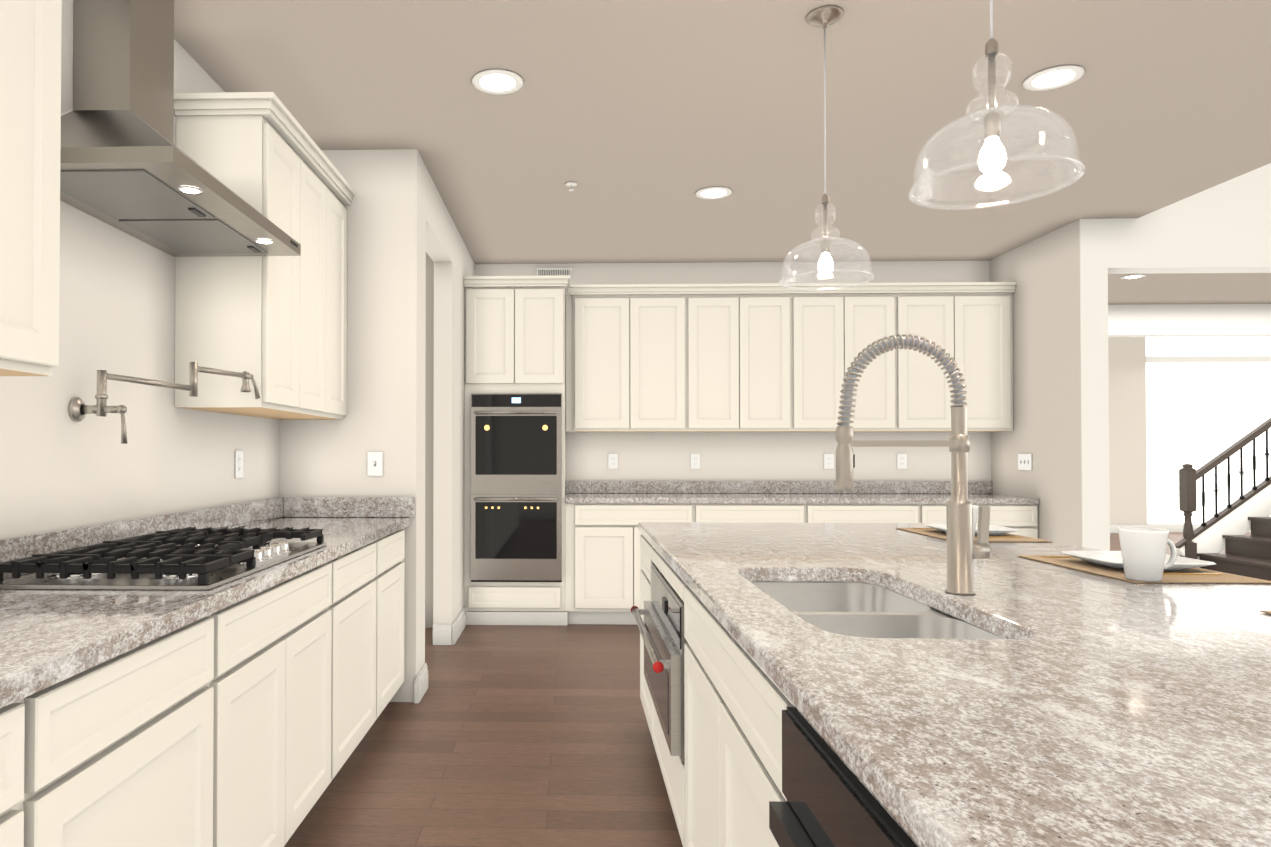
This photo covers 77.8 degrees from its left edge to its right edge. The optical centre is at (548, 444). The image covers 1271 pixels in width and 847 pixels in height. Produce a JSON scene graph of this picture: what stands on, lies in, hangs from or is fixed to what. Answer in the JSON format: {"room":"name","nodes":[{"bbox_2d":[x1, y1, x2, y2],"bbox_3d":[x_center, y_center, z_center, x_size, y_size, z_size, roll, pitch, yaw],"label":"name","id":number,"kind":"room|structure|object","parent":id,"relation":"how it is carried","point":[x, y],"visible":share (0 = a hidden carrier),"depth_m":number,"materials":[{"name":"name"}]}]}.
{"room":"kitchen","nodes":[
{"label":"kitchen","id":0,"kind":"room"},
{"bbox_2d":[0,0,279,538],"bbox_3d":[-1.501,-0.140,0.334,0.120,2.750,7.150,0,-1,2],"label":"wall","id":1,"kind":"structure","parent":0,"point":[60,469],"depth_m":2.49,"materials":[{"name":"paint"}]},
{"bbox_2d":[0,0,61,375],"bbox_3d":[-1.221,-0.721,1.477,0.373,1.140,0.478,0,-1,2],"label":"upper cabinet","id":2,"kind":"object","parent":1,"relation":"attached to","point":[30,89],"visible":1,"depth_m":1.53,"materials":[{"name":"white wood"}]},
{"bbox_2d":[69,362,259,443],"bbox_3d":[-1.212,-0.131,2.541,0.331,0.265,0.577,0,-1,2],"label":"pot filler","id":3,"kind":"object","parent":1,"relation":"attached to","point":[79,409],"visible":1,"depth_m":2.32,"materials":[{"name":"silver metal"}]},
{"bbox_2d":[60,0,300,256],"bbox_3d":[-1.147,-1.086,2.397,0.470,0.806,0.914,0,-1,2],"label":"range hood","id":4,"kind":"object","parent":1,"relation":"attached to","point":[128,166],"visible":1,"depth_m":2.28,"materials":[{"name":"metal"}]},
{"bbox_2d":[0,497,414,578],"bbox_3d":[-1.070,0.282,1.417,0.678,0.099,4.948,0,-1,2],"label":"backsplash","id":5,"kind":"structure","parent":1,"relation":"attached to","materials":[{"name":"stone"}]},
{"bbox_2d":[235,451,242,477],"bbox_3d":[-1.350,0.086,3.414,0.008,0.118,0.075,0,-1,2],"label":"outlet","id":6,"kind":"object","parent":1,"relation":"attached to","point":[238,464],"visible":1,"depth_m":3.40,"materials":[{"name":"white plastic"}]},
{"bbox_2d":[174,92,354,419],"bbox_3d":[-1.168,-0.699,3.367,0.373,1.140,1.078,0,-1,2],"label":"upper cabinet","id":7,"kind":"object","parent":1,"relation":"attached to","point":[276,326],"visible":0.98,"depth_m":2.89,"materials":[{"name":"white wood"}]},
{"bbox_2d":[280,149,425,701],"bbox_3d":[-1.056,-0.097,4.018,0.805,2.750,0.240,0,-1,2],"label":"wall","id":8,"kind":"structure","parent":0,"point":[386,289],"depth_m":3.90,"materials":[{"name":"paint"}]},
{"bbox_2d":[367,452,382,475],"bbox_3d":[-0.862,0.097,3.882,0.075,0.118,0.013,0,-1,2],"label":"light switch","id":9,"kind":"object","parent":8,"relation":"attached to","point":[375,463],"visible":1,"depth_m":3.88,"materials":[{"name":"white plastic"}]},
{"bbox_2d":[425,252,433,627],"bbox_3d":[-1.627,-0.078,5.615,1.795,2.750,0.100,0,-1,2],"label":"wall","id":10,"kind":"structure","parent":0,"point":[429,418],"depth_m":5.53,"materials":[{"name":"paint"}]},
{"bbox_2d":[426,168,474,623],"bbox_3d":[-0.679,-0.082,5.253,0.120,2.750,2.250,0,-1,2],"label":"wall","id":11,"kind":"structure","parent":0,"point":[447,251],"depth_m":5.06,"materials":[{"name":"paint"}]},
{"bbox_2d":[174,0,1270,304],"bbox_3d":[6.985,-1.657,2.243,20.000,0.330,11.400,0,-1,2],"label":"ceiling","id":12,"kind":"structure","parent":0,"point":[640,122],"depth_m":3.46,"materials":[{"name":"paint"}]},
{"bbox_2d":[472,69,522,93],"bbox_3d":[-0.208,-1.475,3.191,0.210,0.008,0.210,0,-1,2],"label":"recessed light","id":13,"kind":"object","parent":12,"relation":"in","point":[496,81],"visible":1,"depth_m":3.18,"materials":[{"name":"white plastic"}]},
{"bbox_2d":[565,182,576,190],"bbox_3d":[0.127,-1.448,4.401,0.070,0.035,0.070,0,-1,2],"label":"sprinkler","id":14,"kind":"object","parent":12,"relation":"attached to","point":[571,185],"visible":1,"depth_m":4.39,"materials":[{"name":"white metal"}]},
{"bbox_2d":[695,187,731,198],"bbox_3d":[0.961,-1.459,4.548,0.210,0.008,0.210,0,-1,2],"label":"recessed light","id":15,"kind":"object","parent":12,"relation":"in","point":[713,192],"visible":1,"depth_m":4.53,"materials":[{"name":"white plastic"}]},
{"bbox_2d":[778,5,874,290],"bbox_3d":[0.956,-1.022,2.703,0.313,0.926,0.313,0,-1,2],"label":"pendant light","id":16,"kind":"object","parent":12,"relation":"hanging from","point":[823,17],"visible":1,"depth_m":2.69,"materials":[{"name":"clear glass"}]},
{"bbox_2d":[908,0,1084,209],"bbox_3d":[0.907,-1.011,1.603,0.313,0.973,0.313,0,-1,2],"label":"pendant light","id":17,"kind":"object","parent":12,"relation":"hanging from","point":[993,157],"visible":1,"depth_m":1.59,"materials":[{"name":"clear glass"}]},
{"bbox_2d":[1023,65,1084,90],"bbox_3d":[2.038,-1.476,3.158,0.210,0.008,0.210,0,-1,2],"label":"recessed light","id":18,"kind":"object","parent":12,"relation":"in","point":[1053,77],"visible":1,"depth_m":3.15,"materials":[{"name":"white plastic"}]},
{"bbox_2d":[1120,274,1146,278],"bbox_3d":[5.008,-1.434,6.697,0.180,0.008,0.180,0,-1,2],"label":"recessed light","id":19,"kind":"object","parent":12,"relation":"in","point":[1133,276],"visible":0.98,"depth_m":6.68,"materials":[{"name":"white plastic"}]},
{"bbox_2d":[475,261,990,494],"bbox_3d":[1.527,-0.070,6.257,4.235,2.750,0.120,0,-1,2],"label":"wall","id":20,"kind":"structure","parent":0,"point":[736,456],"depth_m":6.20,"materials":[{"name":"paint"}]},
{"bbox_2d":[537,267,571,277],"bbox_3d":[0.043,-1.371,6.246,0.280,0.080,0.012,0,-1,2],"label":"air vent","id":21,"kind":"object","parent":20,"relation":"in","point":[553,271],"visible":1,"depth_m":6.24,"materials":[{"name":"white metal"}]},
{"bbox_2d":[566,284,633,431],"bbox_3d":[0.374,-0.648,6.047,0.483,1.100,0.372,0,-1,2],"label":"upper cabinet","id":22,"kind":"object","parent":20,"relation":"attached to","point":[599,317],"depth_m":5.90,"materials":[{"name":"white wood"}]},
{"bbox_2d":[608,454,617,468],"bbox_3d":[0.513,0.134,6.217,0.075,0.118,0.008,0,-1,2],"label":"electrical outlet","id":23,"kind":"object","parent":20,"relation":"attached to","point":[612,461],"visible":1,"depth_m":6.22,"materials":[{"name":"white plastic"}]},
{"bbox_2d":[634,284,689,431],"bbox_3d":[0.829,-0.648,6.035,0.428,1.100,0.372,0,-1,2],"label":"upper cabinet","id":24,"kind":"object","parent":20,"relation":"attached to","point":[661,311],"depth_m":5.89,"materials":[{"name":"white wood"}]},
{"bbox_2d":[690,454,699,468],"bbox_3d":[1.163,0.134,6.199,0.075,0.118,0.008,0,-1,2],"label":"electrical outlet","id":25,"kind":"object","parent":20,"relation":"attached to","point":[694,461],"visible":1,"depth_m":6.20,"materials":[{"name":"white plastic"}]},
{"bbox_2d":[690,284,741,431],"bbox_3d":[1.239,-0.648,6.023,0.392,1.100,0.372,0,-1,2],"label":"upper cabinet","id":26,"kind":"object","parent":20,"relation":"attached to","point":[715,309],"depth_m":5.88,"materials":[{"name":"white wood"}]},
{"bbox_2d":[742,283,797,431],"bbox_3d":[1.631,-0.648,6.013,0.393,1.100,0.372,0,-1,2],"label":"upper cabinet","id":27,"kind":"object","parent":20,"relation":"attached to","point":[760,357],"depth_m":5.87,"materials":[{"name":"white wood"}]},
{"bbox_2d":[566,481,992,492],"bbox_3d":[1.802,0.338,6.169,3.336,0.098,0.028,0,-1,2],"label":"backsplash","id":28,"kind":"structure","parent":20,"relation":"attached to","point":[571,486],"depth_m":6.16,"materials":[{"name":"grey stone"}]},
{"bbox_2d":[794,283,849,431],"bbox_3d":[2.021,-0.648,6.002,0.387,1.100,0.372,0,-1,2],"label":"upper cabinet","id":29,"kind":"object","parent":20,"relation":"attached to","point":[821,318],"depth_m":5.86,"materials":[{"name":"white wood"}]},
{"bbox_2d":[824,454,833,468],"bbox_3d":[2.212,0.134,6.170,0.075,0.118,0.008,0,-1,2],"label":"electrical outlet","id":30,"kind":"object","parent":20,"relation":"attached to","point":[828,461],"visible":1,"depth_m":6.17,"materials":[{"name":"white plastic"}]},
{"bbox_2d":[850,283,901,431],"bbox_3d":[2.408,-0.648,5.991,0.388,1.100,0.372,0,-1,2],"label":"upper cabinet","id":31,"kind":"object","parent":20,"relation":"attached to","point":[875,308],"depth_m":5.84,"materials":[{"name":"white wood"}]},
{"bbox_2d":[897,454,906,468],"bbox_3d":[2.782,0.134,6.154,0.075,0.118,0.008,0,-1,2],"label":"electrical outlet","id":32,"kind":"object","parent":20,"relation":"attached to","point":[901,461],"visible":1,"depth_m":6.15,"materials":[{"name":"white plastic"}]},
{"bbox_2d":[902,282,961,431],"bbox_3d":[2.815,-0.649,5.980,0.425,1.100,0.372,0,-1,2],"label":"upper cabinet","id":33,"kind":"object","parent":20,"relation":"attached to","point":[929,309],"depth_m":5.83,"materials":[{"name":"white wood"}]},
{"bbox_2d":[958,282,1016,431],"bbox_3d":[3.246,-0.649,5.968,0.438,1.100,0.372,0,-1,2],"label":"upper cabinet","id":34,"kind":"object","parent":20,"relation":"attached to","point":[985,309],"depth_m":5.82,"materials":[{"name":"white wood"}]},
{"bbox_2d":[284,532,1250,846],"bbox_3d":[7.054,1.317,4.707,20.000,0.060,16.400,0,-1,2],"label":"floor","id":35,"kind":"structure","parent":0,"point":[518,736],"depth_m":3.17,"materials":[{"name":"brown wood"}]},
{"bbox_2d":[0,681,47,846],"bbox_3d":[-1.102,0.805,0.865,0.643,0.873,0.615,0,-1,2],"label":"base cabinet","id":36,"kind":"object","parent":35,"relation":"on","point":[23,715],"depth_m":1.17,"materials":[{"name":"wood"}]},
{"bbox_2d":[48,601,227,846],"bbox_3d":[-1.085,0.812,1.479,0.643,0.873,0.613,0,-1,2],"label":"base cabinet","id":37,"kind":"object","parent":35,"relation":"on","point":[136,731],"depth_m":1.49,"materials":[{"name":"wood"}]},
{"bbox_2d":[0,517,409,700],"bbox_3d":[-1.082,0.353,1.416,0.653,0.040,4.948,0,-1,2],"label":"countertop","id":38,"kind":"structure","parent":37,"relation":"on","point":[55,619],"depth_m":1.82,"materials":[{"name":"grey stone"}]},
{"bbox_2d":[0,526,326,589],"bbox_3d":[-1.040,0.310,2.257,0.533,0.064,0.890,0,-1,2],"label":"cooktop","id":39,"kind":"object","parent":38,"relation":"in","point":[189,558],"depth_m":1.96,"materials":[{"name":"black metal"}]},
{"bbox_2d":[224,553,339,846],"bbox_3d":[-1.065,0.820,2.221,0.643,0.873,0.872,0,-1,2],"label":"base cabinet","id":40,"kind":"object","parent":35,"relation":"on","point":[230,675],"depth_m":2.18,"materials":[{"name":"wood"}]},
{"bbox_2d":[340,537,379,768],"bbox_3d":[-1.044,0.829,2.962,0.643,0.873,0.610,0,-1,2],"label":"base cabinet","id":41,"kind":"object","parent":35,"relation":"on","point":[360,566],"depth_m":3.00,"materials":[{"name":"wood"}]},
{"bbox_2d":[380,521,409,713],"bbox_3d":[-1.027,0.836,3.575,0.643,0.873,0.618,0,-1,2],"label":"base cabinet","id":42,"kind":"object","parent":35,"relation":"on","point":[392,546],"depth_m":3.56,"materials":[{"name":"wood"}]},
{"bbox_2d":[464,275,569,624],"bbox_3d":[-0.221,0.050,5.879,0.758,2.500,0.727,0,-1,2],"label":"tall cabinet","id":43,"kind":"object","parent":35,"relation":"on","point":[514,496],"visible":1,"depth_m":5.60,"materials":[{"name":"white wood"}]},
{"bbox_2d":[471,393,561,581],"bbox_3d":[-0.232,0.308,5.566,0.650,1.352,0.108,0,-1,2],"label":"double oven","id":44,"kind":"object","parent":43,"relation":"in","point":[516,438],"depth_m":5.57,"materials":[{"name":"silver metal"}]},
{"bbox_2d":[565,501,696,624],"bbox_3d":[0.585,0.864,5.892,0.918,0.873,0.638,0,-1,2],"label":"base cabinet","id":45,"kind":"object","parent":35,"relation":"on","point":[603,519],"depth_m":5.58,"materials":[{"name":"wood"}]},
{"bbox_2d":[565,493,1039,500],"bbox_3d":[1.794,0.405,5.861,3.336,0.040,0.643,0,-1,2],"label":"countertop","id":46,"kind":"structure","parent":45,"relation":"on","point":[569,496],"depth_m":5.62,"materials":[{"name":"grey stone"}]},
{"bbox_2d":[697,501,808,522],"bbox_3d":[1.439,0.863,5.868,0.790,0.873,0.638,0,-1,2],"label":"base cabinet","id":47,"kind":"object","parent":35,"relation":"on","point":[707,511],"depth_m":5.56,"materials":[{"name":"wood"}]},
{"bbox_2d":[631,526,922,846],"bbox_3d":[0.871,0.813,1.578,1.188,0.873,3.990,0,-1,2],"label":"kitchen island","id":48,"kind":"object","parent":35,"relation":"on","point":[741,765],"depth_m":1.57,"materials":[{"name":"wood"}]},
{"bbox_2d":[631,563,687,761],"bbox_3d":[0.357,0.677,2.622,0.101,0.441,0.846,0,-1,2],"label":"microwave","id":49,"kind":"object","parent":48,"relation":"in","point":[662,628],"depth_m":2.37,"materials":[{"name":"silver metal"}]},
{"bbox_2d":[769,707,917,846],"bbox_3d":[0.330,0.746,0.829,0.055,0.740,0.596,0,-1,2],"label":"dishwasher","id":50,"kind":"object","parent":48,"relation":"in","point":[826,805],"depth_m":0.96,"materials":[{"name":"black plastic"}]},
{"bbox_2d":[639,522,1270,846],"bbox_3d":[1.070,0.354,1.568,1.430,0.040,4.030,0,-1,2],"label":"island countertop","id":51,"kind":"structure","parent":48,"relation":"on","point":[1107,712],"depth_m":1.06,"materials":[{"name":"grey stone"}]},
{"bbox_2d":[747,574,1006,633],"bbox_3d":[0.689,0.471,1.752,0.431,0.212,0.870,0,-1,2],"label":"sink","id":52,"kind":"object","parent":51,"relation":"in","point":[839,605],"depth_m":1.99,"materials":[{"name":"silver metal"}]},
{"bbox_2d":[835,334,990,593],"bbox_3d":[0.829,0.042,1.783,0.342,0.588,0.062,0,-1,2],"label":"faucet","id":53,"kind":"object","parent":51,"relation":"on","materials":[{"name":"silver metal"}]},
{"bbox_2d":[897,528,1051,541],"bbox_3d":[1.628,0.349,3.038,0.345,0.002,0.500,0,-1,2],"label":"placemat","id":54,"kind":"object","parent":51,"relation":"on","point":[935,533],"visible":0.5,"depth_m":2.94,"materials":[{"name":"brown wicker"}]},
{"bbox_2d":[923,523,1019,535],"bbox_3d":[1.641,0.334,3.048,0.270,0.027,0.270,0,-1,2],"label":"plate","id":55,"kind":"object","parent":54,"relation":"on","point":[995,530],"visible":0.56,"depth_m":3.03,"materials":[{"name":"white ceramic"}]},
{"bbox_2d":[973,505,978,539],"bbox_3d":[1.509,0.282,2.822,0.131,0.125,0.102,0,-1,2],"label":"mug","id":56,"kind":"object","parent":54,"relation":"on","point":[975,510],"visible":0.21,"depth_m":2.79,"materials":[{"name":"white ceramic"}]},
{"bbox_2d":[975,536,1021,537],"bbox_3d":[1.637,0.344,2.903,0.230,0.004,0.025,0,-1,2],"label":"fork","id":57,"kind":"object","parent":54,"relation":"on","point":[1003,537],"visible":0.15,"depth_m":2.90,"materials":[{"name":"gold metal"}]},
{"bbox_2d":[1016,555,1270,582],"bbox_3d":[1.603,0.339,2.148,0.345,0.002,0.500,0,-1,2],"label":"placemat","id":58,"kind":"object","parent":51,"relation":"on","point":[1078,564],"visible":0.58,"depth_m":2.04,"materials":[{"name":"brown wicker"}]},
{"bbox_2d":[1041,556,1071,556],"bbox_3d":[1.611,0.338,2.352,0.250,0.004,0.015,0,-1,2],"label":"knife","id":59,"kind":"object","parent":58,"relation":"on","point":[1056,556],"visible":0.29,"depth_m":2.35,"materials":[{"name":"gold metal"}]},
{"bbox_2d":[1060,551,1215,570],"bbox_3d":[1.616,0.324,2.158,0.270,0.027,0.270,0,-1,2],"label":"plate","id":60,"kind":"object","parent":58,"relation":"on","point":[1111,559],"visible":0.56,"depth_m":2.15,"materials":[{"name":"white ceramic"}]},
{"bbox_2d":[1118,527,1176,581],"bbox_3d":[1.484,0.272,1.933,0.131,0.125,0.102,0,-1,2],"label":"mug","id":61,"kind":"object","parent":58,"relation":"on","point":[1143,551],"visible":1,"depth_m":1.90,"materials":[{"name":"white ceramic"}]},
{"bbox_2d":[1163,573,1221,574],"bbox_3d":[1.612,0.334,2.013,0.230,0.004,0.025,0,-1,2],"label":"fork","id":62,"kind":"object","parent":58,"relation":"on","point":[1192,573],"visible":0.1,"depth_m":2.01,"materials":[{"name":"gold metal"}]},
{"bbox_2d":[809,501,924,522],"bbox_3d":[2.234,0.863,5.846,0.800,0.873,0.638,0,-1,2],"label":"base cabinet","id":63,"kind":"object","parent":35,"relation":"on","point":[819,511],"depth_m":5.53,"materials":[{"name":"wood"}]},
{"bbox_2d":[925,501,1039,538],"bbox_3d":[3.048,0.863,5.823,0.828,0.873,0.638,0,-1,2],"label":"base cabinet","id":64,"kind":"object","parent":35,"relation":"on","point":[1021,515],"depth_m":5.51,"materials":[{"name":"wood"}]},
{"bbox_2d":[1174,418,1270,580],"bbox_3d":[8.636,-0.592,7.547,4.158,3.824,1.340,0,-1,2],"label":"staircase","id":65,"kind":"structure","parent":35,"relation":"on","point":[1228,527],"depth_m":8.16,"materials":[{"name":"brown wood"}]},
{"bbox_2d":[989,219,1109,550],"bbox_3d":[3.542,-0.078,5.591,0.170,2.750,1.100,0,-1,2],"label":"wall column","id":66,"kind":"structure","parent":0,"point":[1060,431],"depth_m":5.26,"materials":[{"name":"paint"}]},
{"bbox_2d":[1018,454,1031,469],"bbox_3d":[3.451,0.128,5.671,0.013,0.118,0.165,0,-1,2],"label":"light switch","id":67,"kind":"object","parent":66,"relation":"attached to","point":[1024,461],"visible":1,"depth_m":5.66,"materials":[{"name":"white plastic"}]},
{"bbox_2d":[1107,163,1270,273],"bbox_3d":[10.336,-1.476,4.954,13.450,0.670,0.170,0,-1,2],"label":"wall","id":68,"kind":"structure","parent":0,"point":[1224,227],"depth_m":5.04,"materials":[{"name":"white paint"}]},
{"bbox_2d":[1108,337,1270,524],"bbox_3d":[10.455,-0.261,9.203,13.449,3.200,6.260,0,-1,2],"label":"wall","id":69,"kind":"structure","parent":0,"point":[1177,403],"depth_m":12.23,"materials":[{"name":"paint"}]},
{"bbox_2d":[414,524,1250,702],"bbox_3d":[7.396,1.260,7.966,19.498,0.130,8.668,0,-1,2],"label":"baseboard","id":70,"kind":"structure","parent":69,"relation":"attached to","point":[446,634],"depth_m":5.03,"materials":[{"name":"white wood"}]},
{"bbox_2d":[1108,304,1270,336],"bbox_3d":[10.419,-1.496,7.928,13.450,0.760,0.160,0,-1,2],"label":"beam","id":71,"kind":"structure","parent":0,"point":[1191,320],"depth_m":7.96,"materials":[{"name":"white paint"}]}
]}

